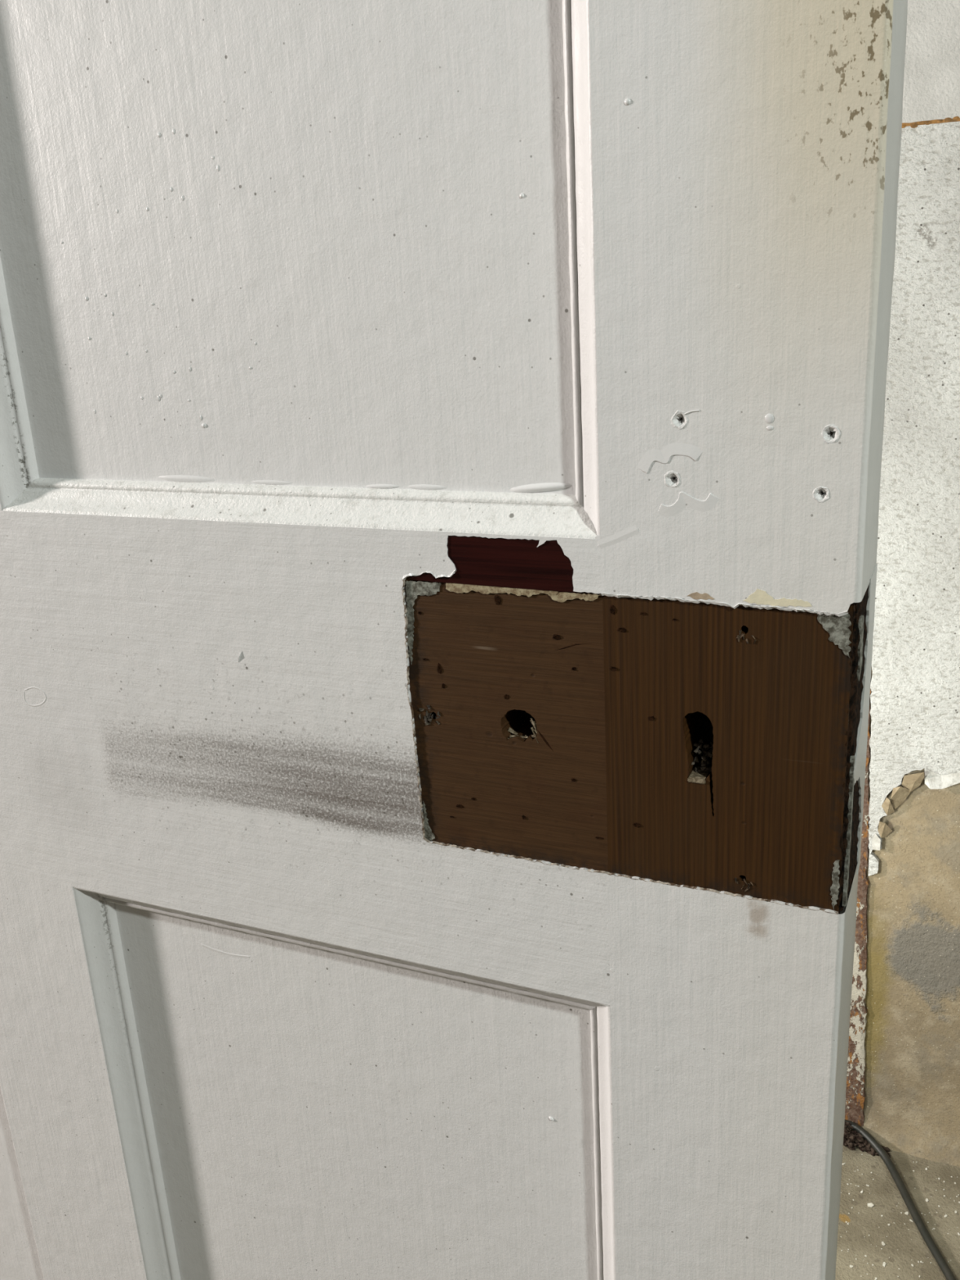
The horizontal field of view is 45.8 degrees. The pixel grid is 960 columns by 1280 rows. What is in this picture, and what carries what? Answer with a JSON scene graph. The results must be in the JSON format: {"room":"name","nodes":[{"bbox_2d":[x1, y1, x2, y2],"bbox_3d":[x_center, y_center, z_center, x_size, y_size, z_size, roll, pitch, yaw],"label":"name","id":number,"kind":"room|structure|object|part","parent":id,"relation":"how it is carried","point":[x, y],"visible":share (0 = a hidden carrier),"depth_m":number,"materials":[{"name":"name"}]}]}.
{"room":"room under renovation","nodes":[
{"label":"room under renovation","id":0,"kind":"room"},
{"bbox_2d":[835,1142,959,1279],"bbox_3d":[-0.878,1.186,0.213,5.600,0.080,3.835,5,20,24],"label":"floor","id":1,"kind":"structure","parent":0,"point":[904,1243],"depth_m":1.35,"materials":[{"name":"concrete"}]},
{"bbox_2d":[0,0,907,1279],"bbox_3d":[-0.227,-0.057,0.512,0.768,2.020,0.046,5,20,24],"label":"door","id":2,"kind":"structure","parent":1,"relation":"on","point":[441,441],"depth_m":0.41,"materials":[{"name":"paint"}]},
{"bbox_3d":[-0.216,-0.476,0.339,0.017,0.887,0.002,-8,19,-15],"label":"moulding","id":3,"kind":"part","parent":2,"relation":"part of","materials":[{"name":"paint"}]},
{"bbox_3d":[-0.358,0.396,0.732,0.275,0.651,0.012,5,20,24],"label":"panel","id":4,"kind":"part","parent":2,"relation":"part of","materials":[{"name":"paint"}]},
{"bbox_3d":[-0.249,0.410,0.671,0.002,0.639,0.017,-11,20,-22],"label":"moulding","id":5,"kind":"part","parent":2,"relation":"part of","materials":[{"name":"paint"}]},
{"bbox_3d":[-0.166,0.417,0.634,0.017,0.639,0.002,-8,19,-15],"label":"moulding","id":6,"kind":"part","parent":2,"relation":"part of","materials":[{"name":"paint"}]},
{"bbox_3d":[-0.097,-0.470,0.299,0.275,0.899,0.012,5,20,24],"label":"panel","id":7,"kind":"part","parent":2,"relation":"part of","materials":[{"name":"paint"}]},
{"bbox_3d":[-0.078,-0.051,0.426,0.263,0.012,0.012,5,20,24],"label":"moulding","id":8,"kind":"part","parent":2,"relation":"part of","materials":[{"name":"paint"}]},
{"bbox_3d":[-0.231,0.027,0.520,0.605,0.179,0.003,5,20,24],"label":"lock rail","id":9,"kind":"part","parent":2,"relation":"part of","materials":[{"name":"paint"}]},
{"bbox_3d":[-0.068,0.130,0.485,0.263,0.012,0.012,5,20,24],"label":"moulding","id":10,"kind":"part","parent":2,"relation":"part of","materials":[{"name":"paint"}]},
{"bbox_3d":[-0.046,0.424,0.594,0.275,0.651,0.012,5,20,24],"label":"panel","id":11,"kind":"part","parent":2,"relation":"part of","materials":[{"name":"paint"}]},
{"bbox_3d":[0.012,-0.456,0.238,0.002,0.887,0.017,-11,20,-22],"label":"moulding","id":12,"kind":"part","parent":2,"relation":"part of","materials":[{"name":"paint"}]},
{"bbox_3d":[0.063,0.438,0.533,0.002,0.639,0.017,-11,20,-22],"label":"moulding","id":13,"kind":"part","parent":2,"relation":"part of","materials":[{"name":"paint"}]},
{"bbox_2d":[843,1121,890,1157],"bbox_3d":[0.493,0.641,1.456,0.066,0.038,0.023,5,20,24],"label":"rubble","id":14,"kind":"object","parent":1,"relation":"on","point":[855,1140],"visible":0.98,"depth_m":1.46,"materials":[{"name":"brown gravel"}]},
{"bbox_2d":[866,1203,874,1207],"bbox_3d":[0.473,0.684,1.374,0.008,0.002,0.006,5,20,24],"label":"flake","id":15,"kind":"object","parent":1,"relation":"on","point":[870,1205],"visible":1,"depth_m":1.37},
{"bbox_2d":[840,1154,959,1279],"bbox_3d":[0.490,0.716,1.275,0.279,0.001,0.365,5,20,24],"label":"flakes","id":16,"kind":"object","parent":1,"relation":"on","point":[955,1211],"depth_m":1.36,"materials":[{"name":"white paint"}]},
{"bbox_2d":[844,1119,956,1279],"bbox_3d":[0.438,0.684,1.341,0.232,0.026,0.755,-12,20,-25],"label":"power cable","id":17,"kind":"object","parent":1,"relation":"on","point":[921,1226],"visible":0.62,"depth_m":1.36,"materials":[{"name":"black rubber"}]},
{"bbox_2d":[847,0,959,1166],"bbox_3d":[-0.189,-0.608,1.409,5.600,2.500,0.116,5,20,24],"label":"wall","id":18,"kind":"structure","parent":0,"point":[912,1106],"depth_m":1.26,"materials":[{"name":"paint"}]},
{"bbox_2d":[844,665,871,1126],"bbox_3d":[0.420,0.063,1.310,0.107,1.194,0.010,5,20,24],"label":"trim","id":19,"kind":"structure","parent":18,"relation":"attached to","point":[855,1095],"depth_m":1.42,"materials":[{"name":"white paint"}]}
]}

